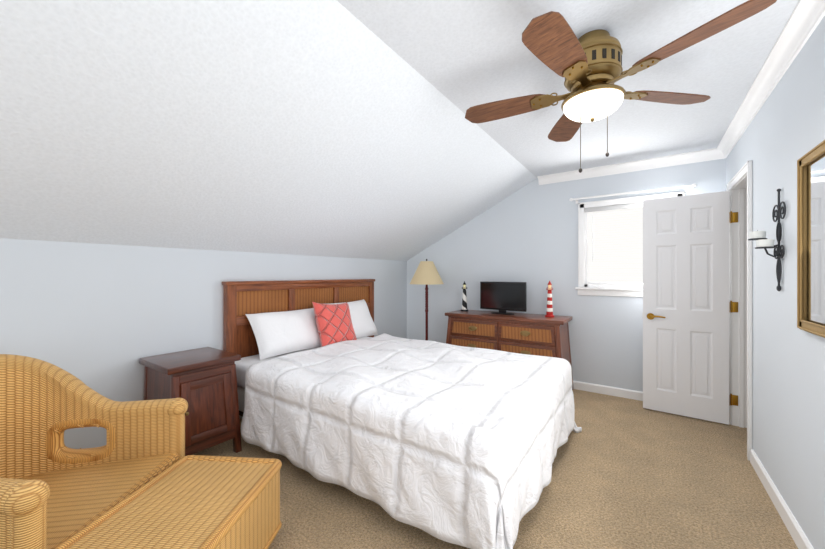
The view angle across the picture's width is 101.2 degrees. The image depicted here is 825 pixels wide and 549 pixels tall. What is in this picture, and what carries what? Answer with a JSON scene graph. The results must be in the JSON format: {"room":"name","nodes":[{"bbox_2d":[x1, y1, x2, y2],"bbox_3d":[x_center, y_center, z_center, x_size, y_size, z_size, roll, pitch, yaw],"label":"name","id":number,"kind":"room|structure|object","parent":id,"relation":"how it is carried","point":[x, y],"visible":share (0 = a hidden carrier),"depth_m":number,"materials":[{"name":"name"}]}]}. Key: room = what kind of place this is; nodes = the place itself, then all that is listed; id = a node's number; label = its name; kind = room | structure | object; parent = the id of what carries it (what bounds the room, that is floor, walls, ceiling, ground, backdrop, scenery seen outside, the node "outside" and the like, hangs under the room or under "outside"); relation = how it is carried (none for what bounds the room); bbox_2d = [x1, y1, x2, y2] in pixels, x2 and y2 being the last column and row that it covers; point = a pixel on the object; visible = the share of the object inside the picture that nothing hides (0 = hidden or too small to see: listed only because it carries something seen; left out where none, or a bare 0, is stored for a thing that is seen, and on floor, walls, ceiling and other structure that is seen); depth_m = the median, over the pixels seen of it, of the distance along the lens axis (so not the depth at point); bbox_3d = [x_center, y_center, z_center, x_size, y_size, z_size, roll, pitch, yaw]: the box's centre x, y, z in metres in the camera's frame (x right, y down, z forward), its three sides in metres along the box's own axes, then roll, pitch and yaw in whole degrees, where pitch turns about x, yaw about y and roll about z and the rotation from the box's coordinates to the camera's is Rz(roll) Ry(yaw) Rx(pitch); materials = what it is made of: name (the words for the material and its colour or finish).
{"room":"bedroom","nodes":[
{"label":"bedroom","id":0,"kind":"room"},
{"bbox_2d":[0,238,406,448],"bbox_3d":[-1.721,0.529,2.992,0.120,1.573,5.817,0,0,35],"label":"wall","id":1,"kind":"structure","parent":0,"point":[90,311],"depth_m":2.41,"materials":[{"name":"blue paint"}]},
{"bbox_2d":[0,0,536,260],"bbox_3d":[-0.914,-0.743,2.436,2.080,1.070,5.817,0,0,35],"label":"ceiling","id":2,"kind":"structure","parent":0,"point":[291,127],"depth_m":1.86,"materials":[{"name":"white paint"}]},
{"bbox_2d":[193,389,797,548],"bbox_3d":[0.450,1.365,1.497,5.392,0.100,5.817,0,0,35],"label":"floor","id":3,"kind":"structure","parent":0,"point":[634,476],"depth_m":2.00,"materials":[{"name":"beige carpet"}]},
{"bbox_2d":[0,354,187,548],"bbox_3d":[-1.704,0.850,1.506,0.896,0.932,0.879,0,0,-2],"label":"wicker chair","id":4,"kind":"object","parent":3,"relation":"on","point":[50,490],"visible":0.85,"depth_m":1.72,"materials":[{"name":"wicker"}]},
{"bbox_2d":[54,455,281,548],"bbox_3d":[-0.945,1.123,1.379,0.535,0.385,0.740,0,0,5],"label":"wicker ottoman","id":5,"kind":"object","parent":3,"relation":"on","point":[199,501],"visible":1,"depth_m":1.40,"materials":[{"name":"wicker"}]},
{"bbox_2d":[139,347,241,455],"bbox_3d":[-1.622,0.961,2.498,0.554,0.710,0.477,0,0,35],"label":"nightstand","id":6,"kind":"object","parent":3,"relation":"on","point":[205,377],"visible":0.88,"depth_m":2.38,"materials":[{"name":"brown wood"}]},
{"bbox_2d":[222,279,581,548],"bbox_3d":[-0.096,0.688,2.948,2.630,1.255,2.118,0,0,35],"label":"bed","id":7,"kind":"object","parent":3,"relation":"on","point":[456,444],"visible":1,"depth_m":2.07,"materials":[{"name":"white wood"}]},
{"bbox_2d":[410,259,443,339],"bbox_3d":[0.194,0.550,4.638,0.470,1.530,0.470,0,0,35],"label":"floor lamp","id":8,"kind":"object","parent":3,"relation":"on","point":[426,273],"visible":0.84,"depth_m":4.52,"materials":[{"name":"beige fabric"}]},
{"bbox_2d":[445,310,573,389],"bbox_3d":[1.105,0.898,4.060,1.422,0.835,0.568,0,0,35],"label":"dresser","id":9,"kind":"object","parent":3,"relation":"on","point":[521,333],"visible":0.62,"depth_m":3.82,"materials":[{"name":"brown wood"}]},
{"bbox_2d":[461,281,467,310],"bbox_3d":[0.684,0.283,4.458,0.100,0.393,0.100,0,0,35],"label":"lighthouse","id":10,"kind":"object","parent":9,"relation":"on","point":[464,297],"visible":1,"depth_m":4.44,"materials":[{"name":"black"}]},
{"bbox_2d":[480,282,526,314],"bbox_3d":[1.099,0.284,4.143,0.585,0.390,0.149,0,0,35],"label":"tv","id":11,"kind":"object","parent":9,"relation":"on","point":[501,296],"visible":1,"depth_m":4.11,"materials":[{"name":"black plastic"}]},
{"bbox_2d":[545,281,553,316],"bbox_3d":[1.556,0.274,3.846,0.100,0.412,0.100,0,0,35],"label":"lighthouse","id":12,"kind":"object","parent":9,"relation":"on","point":[549,312],"visible":1,"depth_m":3.83,"materials":[{"name":"red ceramic"}]},
{"bbox_2d":[407,158,725,391],"bbox_3d":[1.456,0.019,4.263,3.912,2.593,0.120,0,0,35],"label":"wall","id":13,"kind":"structure","parent":0,"point":[530,236],"depth_m":4.03,"materials":[{"name":"blue paint"}]},
{"bbox_2d":[573,381,642,400],"bbox_3d":[1.417,1.270,4.207,3.672,0.092,0.016,0,0,35],"label":"baseboard","id":14,"kind":"structure","parent":13,"relation":"attached to","point":[607,390],"depth_m":3.70,"materials":[{"name":"white wood"}]},
{"bbox_2d":[537,148,724,184],"bbox_3d":[2.216,-1.133,3.621,1.692,0.090,0.075,0,0,35],"label":"crown molding","id":15,"kind":"structure","parent":13,"relation":"attached to","point":[708,154],"depth_m":3.54,"materials":[{"name":"white wood"}]},
{"bbox_2d":[570,183,696,296],"bbox_3d":[2.269,-0.320,3.579,1.120,1.110,0.084,0,0,35],"label":"window","id":16,"kind":"structure","parent":13,"relation":"in","point":[610,232],"depth_m":3.68,"materials":[{"name":"white glass"}]},
{"bbox_2d":[337,0,798,176],"bbox_3d":[0.697,-1.228,1.327,1.832,0.100,5.817,0,0,35],"label":"ceiling","id":17,"kind":"structure","parent":0,"point":[473,52],"depth_m":1.87,"materials":[{"name":"white paint"}]},
{"bbox_2d":[465,0,776,172],"bbox_3d":[0.858,-0.844,1.699,1.248,0.666,1.253,0,0,35],"label":"fan","id":18,"kind":"object","parent":17,"relation":"hanging from","point":[590,65],"visible":1,"depth_m":1.59,"materials":[{"name":"brown wood"}]},
{"bbox_2d":[726,16,824,548],"bbox_3d":[1.368,0.019,0.792,0.120,2.593,5.697,0,0,35],"label":"wall","id":19,"kind":"structure","parent":0,"point":[788,361],"depth_m":1.81,"materials":[{"name":"blue paint"}]},
{"bbox_2d":[643,191,737,424],"bbox_3d":[2.540,0.288,3.133,0.684,2.030,0.152,0,0,35],"label":"door","id":20,"kind":"structure","parent":19,"relation":"in","point":[687,306],"depth_m":3.11,"materials":[{"name":"white paint"}]},
{"bbox_2d":[727,160,751,460],"bbox_3d":[2.659,0.280,2.666,0.122,2.072,0.672,0,0,35],"label":"door frame","id":21,"kind":"structure","parent":19,"relation":"attached to","point":[739,191],"depth_m":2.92,"materials":[{"name":"white wood"}]},
{"bbox_2d":[748,189,785,290],"bbox_3d":[1.984,-0.191,1.906,0.126,0.569,0.212,0,0,35],"label":"sconce","id":22,"kind":"object","parent":19,"relation":"attached to","point":[762,242],"visible":1,"depth_m":1.87,"materials":[{"name":"grey metal"}]},
{"bbox_2d":[717,0,824,157],"bbox_3d":[1.322,-1.133,0.897,0.075,0.090,5.577,0,0,35],"label":"crown molding","id":23,"kind":"structure","parent":19,"relation":"attached to","point":[806,16],"depth_m":1.82,"materials":[{"name":"white wood"}]},
{"bbox_2d":[750,449,813,548],"bbox_3d":[1.071,1.270,0.480,0.016,0.092,4.606,0,0,35],"label":"baseboard","id":24,"kind":"structure","parent":19,"relation":"attached to","point":[796,532],"depth_m":1.84,"materials":[{"name":"white wood"}]},
{"bbox_2d":[797,140,824,337],"bbox_3d":[1.660,-0.144,1.349,0.028,0.810,0.625,0,0,35],"label":"mirror","id":25,"kind":"object","parent":19,"relation":"attached to","point":[811,166],"visible":1,"depth_m":1.51,"materials":[{"name":"brown mirror"}]}
]}

